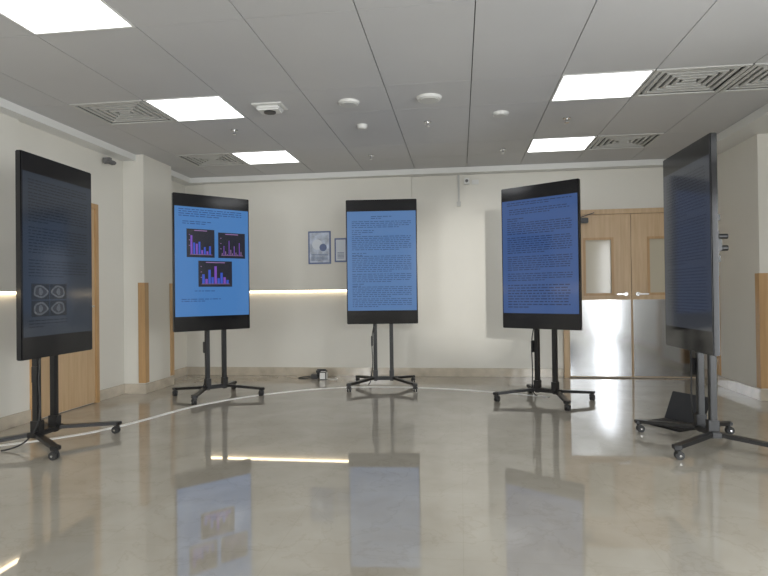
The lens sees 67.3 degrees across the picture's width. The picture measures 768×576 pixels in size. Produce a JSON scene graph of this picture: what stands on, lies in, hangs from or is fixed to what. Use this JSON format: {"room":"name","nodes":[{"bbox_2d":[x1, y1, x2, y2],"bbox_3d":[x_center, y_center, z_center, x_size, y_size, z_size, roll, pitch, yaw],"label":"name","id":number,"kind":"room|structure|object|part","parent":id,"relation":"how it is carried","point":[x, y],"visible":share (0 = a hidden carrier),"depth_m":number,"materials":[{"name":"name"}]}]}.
{"room":"exhibition hall","nodes":[
{"label":"exhibition hall","id":0,"kind":"room"},
{"bbox_2d":[0,122,186,417],"bbox_3d":[-3.558,-0.234,2.538,0.150,2.800,11.400,-1,-1,7],"label":"wall","id":1,"kind":"structure","parent":0,"point":[106,179],"depth_m":6.14,"materials":[{"name":"paint"}]},
{"bbox_2d":[0,292,15,293],"bbox_3d":[-3.634,0.015,1.235,0.028,0.020,7.500,-1,-1,7],"label":"led strip","id":2,"kind":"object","parent":1,"relation":"attached to","point":[0,292],"depth_m":4.83,"materials":[{"name":"beige plastic"}]},
{"bbox_2d":[0,113,18,291],"bbox_3d":[-3.642,-0.735,1.242,0.035,1.480,7.500,-1,-1,7],"label":"wall panel","id":3,"kind":"object","parent":1,"relation":"attached to","point":[9,126],"visible":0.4,"depth_m":4.83,"materials":[{"name":"paint"}]},
{"bbox_2d":[29,203,99,420],"bbox_3d":[-3.058,0.156,5.566,0.040,2.060,0.940,-1,-1,7],"label":"frame","id":4,"kind":"object","parent":1,"relation":"attached to","point":[93,206],"visible":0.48,"depth_m":5.99,"materials":[{"name":"brown wood"}]},
{"bbox_2d":[41,209,94,417],"bbox_3d":[-3.065,0.177,5.567,0.025,1.997,0.834,-1,-1,7],"label":"leaf","id":5,"kind":"object","parent":1,"relation":"attached to","point":[76,370],"visible":0.36,"depth_m":5.65,"materials":[{"name":"brown wood"}]},
{"bbox_2d":[0,367,186,430],"bbox_3d":[-3.335,1.108,2.499,0.265,0.110,11.100,-1,-1,7],"label":"baseboard","id":6,"kind":"structure","parent":1,"relation":"attached to","point":[17,419],"depth_m":6.43,"materials":[{"name":"stone"}]},
{"bbox_2d":[0,97,190,183],"bbox_3d":[-3.430,-1.502,2.450,0.160,0.070,10.940,-1,-1,7],"label":"crown molding","id":7,"kind":"structure","parent":1,"relation":"attached to","point":[26,116],"depth_m":5.46,"materials":[{"name":"white paint"}]},
{"bbox_2d":[103,157,115,164],"bbox_3d":[-2.965,-1.367,6.200,0.100,0.065,0.160,-1,-1,7],"label":"lamp","id":8,"kind":"object","parent":1,"relation":"attached to","point":[106,160],"visible":1,"depth_m":6.18,"materials":[{"name":"grey plastic"}]},
{"bbox_2d":[123,154,172,383],"bbox_3d":[-2.788,-0.156,6.844,0.250,2.700,0.640,-1,-1,7],"label":"wall column","id":9,"kind":"structure","parent":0,"point":[147,195],"depth_m":6.62,"materials":[{"name":"paint"}]},
{"bbox_2d":[138,283,148,382],"bbox_3d":[-2.723,0.505,6.537,0.082,1.130,0.082,-1,-1,7],"label":"trim","id":10,"kind":"structure","parent":9,"relation":"attached to","point":[143,288],"depth_m":6.50,"materials":[{"name":"brown wood"}]},
{"bbox_2d":[169,283,174,375],"bbox_3d":[-2.647,0.509,7.114,0.082,1.130,0.082,-1,-1,7],"label":"trim","id":11,"kind":"structure","parent":9,"relation":"attached to","point":[172,372],"depth_m":7.09,"materials":[{"name":"brown wood"}]},
{"bbox_2d":[0,375,767,575],"bbox_3d":[0.044,1.167,2.054,7.480,0.100,11.500,-1,-1,7],"label":"floor","id":12,"kind":"structure","parent":0,"point":[362,481],"depth_m":3.29,"materials":[{"name":"tile"}]},
{"bbox_2d":[0,150,121,460],"bbox_3d":[-2.519,0.116,4.312,0.706,2.105,0.796,-1,-1,6],"label":"display stand","id":13,"kind":"object","parent":12,"relation":"on","point":[53,198],"visible":1,"depth_m":4.21,"materials":[{"name":"metal"},{"name":"plastic"},{"name":"glass"}]},
{"bbox_3d":[-2.501,1.035,4.304,0.692,0.134,0.792,-1,-1,6],"label":"frame","id":14,"kind":"part","parent":13,"relation":"part of","materials":[{"name":"black metal"}]},
{"bbox_2d":[172,192,264,404],"bbox_3d":[-1.869,0.098,6.258,0.888,2.160,0.706,0,-1,-39],"label":"display stand","id":15,"kind":"object","parent":12,"relation":"on","point":[211,288],"visible":1,"depth_m":6.16,"materials":[{"name":"metal"},{"name":"plastic"},{"name":"glass"}]},
{"bbox_3d":[-1.817,1.044,6.274,0.792,0.134,0.692,0,-1,-39],"label":"frame","id":16,"kind":"part","parent":15,"relation":"part of","materials":[{"name":"black metal"}]},
{"bbox_2d":[0,386,549,445],"bbox_3d":[-1.036,1.162,5.734,5.333,0.014,1.590,-1,-1,-21],"label":"floor line","id":17,"kind":"object","parent":12,"relation":"on","point":[159,415],"visible":0.89,"depth_m":5.92,"materials":[{"name":"white plastic"}]},
{"bbox_2d":[298,369,337,379],"bbox_3d":[-0.857,1.116,7.494,0.542,0.120,0.232,-1,-1,7],"label":"power adapter","id":18,"kind":"object","parent":12,"relation":"on","point":[322,374],"visible":1,"depth_m":7.45,"materials":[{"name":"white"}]},
{"bbox_2d":[346,199,417,391],"bbox_3d":[-0.015,0.069,6.751,0.820,2.180,0.706,-1,-1,3],"label":"display stand","id":19,"kind":"object","parent":12,"relation":"on","point":[381,235],"visible":1,"depth_m":6.65,"materials":[{"name":"metal"},{"name":"plastic"},{"name":"glass"}]},
{"bbox_3d":[-0.004,1.026,6.736,0.792,0.134,0.692,-1,0,4],"label":"frame","id":20,"kind":"part","parent":19,"relation":"part of","materials":[{"name":"black metal"}]},
{"bbox_2d":[493,178,594,410],"bbox_3d":[1.607,0.051,5.783,0.830,2.160,0.706,-1,-1,42],"label":"display stand","id":21,"kind":"object","parent":12,"relation":"on","point":[542,272],"visible":1,"depth_m":5.70,"materials":[{"name":"metal"},{"name":"plastic"},{"name":"glass"}]},
{"bbox_3d":[1.613,0.998,5.769,0.792,0.134,0.692,-1,-1,42],"label":"frame","id":22,"kind":"part","parent":21,"relation":"part of","materials":[{"name":"black metal"}]},
{"bbox_2d":[649,391,707,431],"bbox_3d":[2.368,0.994,4.679,0.360,0.236,0.360,0,-1,-22],"label":"laptop","id":23,"kind":"object","parent":12,"relation":"on","point":[679,407],"visible":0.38,"depth_m":4.75,"materials":[{"name":"black plastic"},{"name":"dark glass screen"}]},
{"bbox_3d":[2.484,0.984,4.727,0.012,0.240,0.360,26,-10,-20],"label":"lid","id":24,"kind":"part","parent":23,"relation":"part of","materials":[{"name":"black plastic"}]},
{"bbox_2d":[634,132,767,459],"bbox_3d":[2.249,0.056,4.079,0.706,2.105,0.800,-1,-1,6],"label":"display stand","id":25,"kind":"object","parent":12,"relation":"on","point":[693,245],"visible":1,"depth_m":3.97,"materials":[{"name":"black painted metal"},{"name":"glass screen"},{"name":"plastic"}]},
{"bbox_3d":[2.254,0.975,4.072,0.692,0.134,0.792,-1,-1,6],"label":"frame","id":26,"kind":"part","parent":25,"relation":"part of","materials":[{"name":"black metal"}]},
{"bbox_2d":[0,0,767,177],"bbox_3d":[0.010,-1.642,2.078,7.080,0.120,11.100,-1,-1,7],"label":"ceiling","id":27,"kind":"structure","parent":0,"point":[483,58],"depth_m":4.15,"materials":[{"name":"tile"}]},
{"bbox_2d":[0,0,135,34],"bbox_3d":[-1.840,-1.563,3.179,0.656,0.034,0.592,-1,-1,7],"label":"frame","id":28,"kind":"object","parent":27,"relation":"attached to","point":[131,25],"visible":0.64,"depth_m":3.43,"materials":[{"name":"white plastic"}]},
{"bbox_2d":[0,0,128,32],"bbox_3d":[-1.840,-1.562,3.179,0.626,0.016,0.562,-1,-1,7],"label":"diffuser","id":29,"kind":"object","parent":28,"relation":"attached to","point":[36,15],"visible":1,"depth_m":3.28,"materials":[{"name":"white plastic"}]},
{"bbox_2d":[69,100,176,124],"bbox_3d":[-2.263,-1.560,5.050,0.652,0.076,0.588,-1,-1,7],"label":"ceiling vent","id":30,"kind":"object","parent":27,"relation":"in","point":[133,111],"visible":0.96,"depth_m":5.03,"materials":[{"name":"silver metal"}]},
{"bbox_2d":[143,95,246,121],"bbox_3d":[-1.605,-1.550,4.963,0.656,0.034,0.592,-1,-1,7],"label":"frame","id":31,"kind":"object","parent":27,"relation":"attached to","point":[220,96],"visible":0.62,"depth_m":4.91,"materials":[{"name":"white plastic"}]},
{"bbox_2d":[148,97,242,119],"bbox_3d":[-1.605,-1.549,4.963,0.626,0.016,0.562,-1,-1,7],"label":"diffuser","id":32,"kind":"object","parent":31,"relation":"attached to","point":[207,107],"visible":0.79,"depth_m":4.95,"materials":[{"name":"white plastic"}]},
{"bbox_2d":[175,153,247,166],"bbox_3d":[-2.028,-1.548,6.835,0.652,0.076,0.588,-1,-1,7],"label":"ceiling vent","id":33,"kind":"object","parent":27,"relation":"in","point":[214,159],"visible":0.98,"depth_m":6.83,"materials":[{"name":"silver metal"}]},
{"bbox_2d":[231,150,300,164],"bbox_3d":[-1.369,-1.538,6.748,0.656,0.034,0.592,-1,-1,7],"label":"frame","id":34,"kind":"object","parent":27,"relation":"attached to","point":[277,150],"visible":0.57,"depth_m":6.73,"materials":[{"name":"white plastic"}]},
{"bbox_2d":[233,151,298,163],"bbox_3d":[-1.369,-1.537,6.748,0.626,0.016,0.562,-1,-1,7],"label":"diffuser","id":35,"kind":"object","parent":34,"relation":"attached to","point":[276,156],"visible":0.86,"depth_m":6.75,"materials":[{"name":"white plastic"}]},
{"bbox_2d":[251,101,287,114],"bbox_3d":[-0.969,-1.515,4.899,0.260,0.061,0.200,-1,-1,7],"label":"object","id":36,"kind":"object","parent":27,"relation":"attached to","point":[269,108],"depth_m":4.85,"materials":[{"name":"white plastic"}]},
{"bbox_2d":[338,98,358,107],"bbox_3d":[-0.294,-1.541,4.821,0.180,0.028,0.180,-1,-1,7],"label":"ceiling speaker","id":37,"kind":"object","parent":27,"relation":"attached to","point":[347,102],"depth_m":4.78},
{"bbox_2d":[357,123,366,130],"bbox_3d":[-0.206,-1.528,5.485,0.100,0.043,0.100,-1,-1,7],"label":"smoke detector","id":38,"kind":"object","parent":27,"relation":"attached to","point":[362,126],"visible":1,"depth_m":5.45,"materials":[{"name":"white plastic"}]},
{"bbox_2d":[416,93,441,103],"bbox_3d":[0.370,-1.549,4.733,0.210,0.028,0.210,-1,-1,7],"label":"ceiling speaker","id":39,"kind":"object","parent":27,"relation":"attached to","point":[427,98],"depth_m":4.69},
{"bbox_2d":[492,110,508,117],"bbox_3d":[1.043,-1.554,5.169,0.150,0.028,0.150,-1,-1,7],"label":"ceiling speaker","id":40,"kind":"object","parent":27,"relation":"attached to","point":[502,113],"depth_m":5.13},
{"bbox_2d":[526,136,596,152],"bbox_3d":[1.922,-1.581,6.314,0.656,0.034,0.592,-1,-1,7],"label":"frame","id":41,"kind":"object","parent":27,"relation":"attached to","point":[592,140],"visible":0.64,"depth_m":6.30,"materials":[{"name":"white plastic"}]},
{"bbox_2d":[528,137,593,151],"bbox_3d":[1.922,-1.581,6.314,0.626,0.016,0.562,-1,-1,7],"label":"diffuser","id":42,"kind":"object","parent":41,"relation":"attached to","point":[582,142],"visible":0.71,"depth_m":6.32,"materials":[{"name":"white plastic"}]},
{"bbox_2d":[563,117,570,123],"bbox_3d":[1.690,-1.551,5.336,0.070,0.047,0.070,-1,-1,7],"label":"sprinkler","id":43,"kind":"object","parent":27,"relation":"attached to","point":[564,118],"visible":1,"depth_m":5.33,"materials":[{"name":"silver metal"}]},
{"bbox_2d":[550,69,655,101],"bbox_3d":[1.687,-1.594,4.530,0.656,0.034,0.592,-1,-1,7],"label":"frame","id":44,"kind":"object","parent":27,"relation":"attached to","point":[651,70],"visible":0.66,"depth_m":4.46,"materials":[{"name":"white plastic"}]},
{"bbox_2d":[553,71,650,99],"bbox_3d":[1.687,-1.593,4.530,0.626,0.016,0.562,-1,-1,7],"label":"diffuser","id":45,"kind":"object","parent":44,"relation":"attached to","point":[613,84],"visible":0.79,"depth_m":4.52,"materials":[{"name":"white plastic"}]},
{"bbox_2d":[586,133,664,149],"bbox_3d":[2.580,-1.609,6.228,0.652,0.076,0.588,-1,-1,7],"label":"ceiling vent","id":46,"kind":"object","parent":27,"relation":"in","point":[627,141],"visible":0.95,"depth_m":6.23,"materials":[{"name":"silver metal"}]},
{"bbox_2d":[633,63,752,96],"bbox_3d":[2.345,-1.622,4.443,0.652,0.076,0.588,-1,-1,7],"label":"ceiling vent","id":47,"kind":"object","parent":27,"relation":"in","point":[682,80],"visible":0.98,"depth_m":4.43,"materials":[{"name":"silver metal"}]},
{"bbox_2d":[718,63,767,92],"bbox_3d":[2.952,-1.630,4.363,0.550,0.076,0.588,-1,-1,7],"label":"ceiling vent","id":48,"kind":"object","parent":27,"relation":"in","point":[756,76],"visible":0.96,"depth_m":4.46,"materials":[{"name":"silver metal"}]},
{"bbox_2d":[185,166,716,377],"bbox_3d":[0.759,-0.243,7.626,7.080,2.800,0.185,-1,-1,7],"label":"wall","id":49,"kind":"structure","parent":0,"point":[460,324],"depth_m":7.62,"materials":[{"name":"paint"}]},
{"bbox_2d":[250,290,346,291],"bbox_3d":[-1.052,0.041,7.788,2.880,0.020,0.028,-1,-1,7],"label":"led","id":50,"kind":"object","parent":49,"relation":"attached to","point":[289,290],"visible":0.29,"depth_m":7.78,"materials":[{"name":"beige plastic"}]},
{"bbox_2d":[308,231,330,263],"bbox_3d":[-0.864,-0.542,7.740,0.310,0.440,0.016,-1,-1,7],"label":"poster","id":51,"kind":"object","parent":49,"relation":"attached to","point":[319,242],"depth_m":7.73,"materials":[{"name":"white paper"}]},
{"bbox_2d":[334,238,345,261],"bbox_3d":[-0.576,-0.506,7.703,0.170,0.320,0.015,-1,-1,7],"label":"poster","id":52,"kind":"object","parent":49,"relation":"attached to","point":[339,243],"depth_m":7.70,"materials":[{"name":"white paper"}]},
{"bbox_2d":[180,159,664,185],"bbox_3d":[0.725,-1.509,7.500,7.080,0.070,0.160,-1,-1,7],"label":"crown molding","id":53,"kind":"structure","parent":49,"relation":"attached to","point":[651,163],"depth_m":7.45,"materials":[{"name":"white paint"}]},
{"bbox_2d":[187,367,718,377],"bbox_3d":[0.767,1.102,7.550,7.080,0.110,0.015,-1,-1,7],"label":"baseboard","id":54,"kind":"structure","parent":49,"relation":"attached to","point":[302,371],"depth_m":7.64,"materials":[{"name":"stone"}]},
{"bbox_2d":[457,175,460,205],"bbox_3d":[0.975,-1.271,7.531,0.050,0.410,0.030,-1,-1,7],"label":"cable conduit","id":55,"kind":"object","parent":49,"relation":"attached to","point":[459,201],"visible":1,"depth_m":7.53,"materials":[{"name":"grey plastic"}]},
{"bbox_2d":[464,178,478,184],"bbox_3d":[1.134,-1.389,7.489,0.190,0.080,0.071,-1,-1,7],"label":"sensor","id":56,"kind":"object","parent":49,"relation":"attached to","point":[466,180],"visible":1,"depth_m":7.49,"materials":[{"name":"white plastic"}]},
{"bbox_2d":[569,214,632,376],"bbox_3d":[2.721,0.097,7.288,0.764,2.047,0.033,-1,-1,7],"label":"leaf","id":57,"kind":"object","parent":49,"relation":"attached to","point":[617,226],"visible":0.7,"depth_m":7.25,"materials":[{"name":"brown wood"}]},
{"bbox_2d":[581,212,593,222],"bbox_3d":[2.495,-0.882,7.275,0.292,0.130,0.064,-1,-1,7],"label":"door closer","id":58,"kind":"object","parent":57,"relation":"attached to","point":[583,220],"visible":0.45,"depth_m":7.24,"materials":[{"name":"black metal"}]},
{"bbox_2d":[583,237,613,295],"bbox_3d":[2.704,-0.270,7.275,0.370,0.730,0.012,-1,-1,7],"label":"bead","id":59,"kind":"object","parent":57,"relation":"attached to","point":[605,238],"visible":1,"depth_m":7.27,"materials":[{"name":"brown wood"}]},
{"bbox_2d":[585,240,611,292],"bbox_3d":[2.707,-0.269,7.297,0.360,0.720,0.008,-1,-1,7],"label":"glass","id":60,"kind":"object","parent":57,"relation":"in","point":[598,252],"depth_m":7.29,"materials":[{"name":"glass"}]},
{"bbox_2d":[570,300,631,375],"bbox_3d":[2.725,0.630,7.265,0.744,0.960,0.004,-1,-1,7],"label":"kick plate","id":61,"kind":"object","parent":57,"relation":"attached to","point":[603,346],"depth_m":7.26,"materials":[{"name":"silver metal"}]},
{"bbox_2d":[617,292,648,295],"bbox_3d":[3.096,0.075,7.189,0.380,0.050,0.057,-1,-1,7],"label":"door handle","id":62,"kind":"object","parent":57,"relation":"attached to","point":[625,293],"depth_m":7.17,"materials":[{"name":"silver metal"}]},
{"bbox_3d":[3.213,0.073,7.174,0.145,0.050,0.057,-1,-1,7],"label":"handle","id":63,"kind":"part","parent":62,"relation":"part of","materials":[{"name":"silver metal"}]},
{"bbox_2d":[563,207,663,377],"bbox_3d":[3.102,0.065,7.231,1.660,2.120,0.050,-1,-1,7],"label":"frame","id":64,"kind":"object","parent":49,"relation":"attached to","point":[630,210],"visible":0.24,"depth_m":7.27,"materials":[{"name":"brown wood"}]},
{"bbox_2d":[630,213,695,377],"bbox_3d":[3.484,0.087,7.188,0.764,2.047,0.033,-1,-1,7],"label":"leaf","id":65,"kind":"object","parent":49,"relation":"attached to","point":[642,225],"visible":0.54,"depth_m":7.21,"materials":[{"name":"brown wood"}]},
{"bbox_2d":[647,236,664,294],"bbox_3d":[3.468,-0.280,7.175,0.370,0.730,0.012,-1,-1,7],"label":"bead","id":66,"kind":"object","parent":65,"relation":"attached to","point":[648,237],"visible":0.57,"depth_m":7.19,"materials":[{"name":"brown wood"}]},
{"bbox_2d":[650,239,664,292],"bbox_3d":[3.471,-0.280,7.196,0.360,0.720,0.008,-1,-1,7],"label":"glass","id":67,"kind":"object","parent":65,"relation":"in","point":[657,259],"depth_m":7.20,"materials":[{"name":"glass"}]},
{"bbox_2d":[633,299,695,376],"bbox_3d":[3.488,0.620,7.164,0.744,0.960,0.004,-1,-1,7],"label":"kick plate","id":68,"kind":"object","parent":65,"relation":"attached to","point":[653,357],"depth_m":7.18,"materials":[{"name":"silver metal"}]},
{"bbox_2d":[717,134,767,388],"bbox_3d":[3.939,-0.245,6.115,0.380,2.700,0.950,-1,-1,7],"label":"wall","id":69,"kind":"structure","parent":0,"point":[742,169],"depth_m":6.01,"materials":[{"name":"paint"}]},
{"bbox_2d":[717,276,720,375],"bbox_3d":[3.846,0.425,6.572,0.082,1.130,0.082,-1,-1,7],"label":"trim","id":70,"kind":"structure","parent":69,"relation":"attached to","point":[718,357],"depth_m":6.54,"materials":[{"name":"brown wood"}]},
{"bbox_2d":[755,273,767,388],"bbox_3d":[3.729,0.419,5.688,0.082,1.130,0.082,-1,-1,7],"label":"trim","id":71,"kind":"structure","parent":69,"relation":"attached to","point":[761,279],"depth_m":5.65,"materials":[{"name":"brown wood"}]},
{"bbox_3d":[3.610,-0.330,1.594,0.150,2.800,11.400,-1,-1,7],"label":"wall","id":72,"kind":"structure","parent":0,"visible":0},
{"bbox_2d":[717,103,767,154],"bbox_3d":[3.192,-1.585,1.578,0.640,0.080,10.940,-1,-1,7],"label":"crown molding","id":73,"kind":"structure","parent":72,"relation":"attached to","point":[755,123],"depth_m":5.59,"materials":[{"name":"white paint"}]},
{"bbox_2d":[717,376,767,400],"bbox_3d":[3.356,1.018,1.618,0.395,0.110,11.100,-1,-1,7],"label":"baseboard","id":74,"kind":"structure","parent":72,"relation":"attached to","point":[759,394],"depth_m":5.99,"materials":[{"name":"stone"}]}
]}

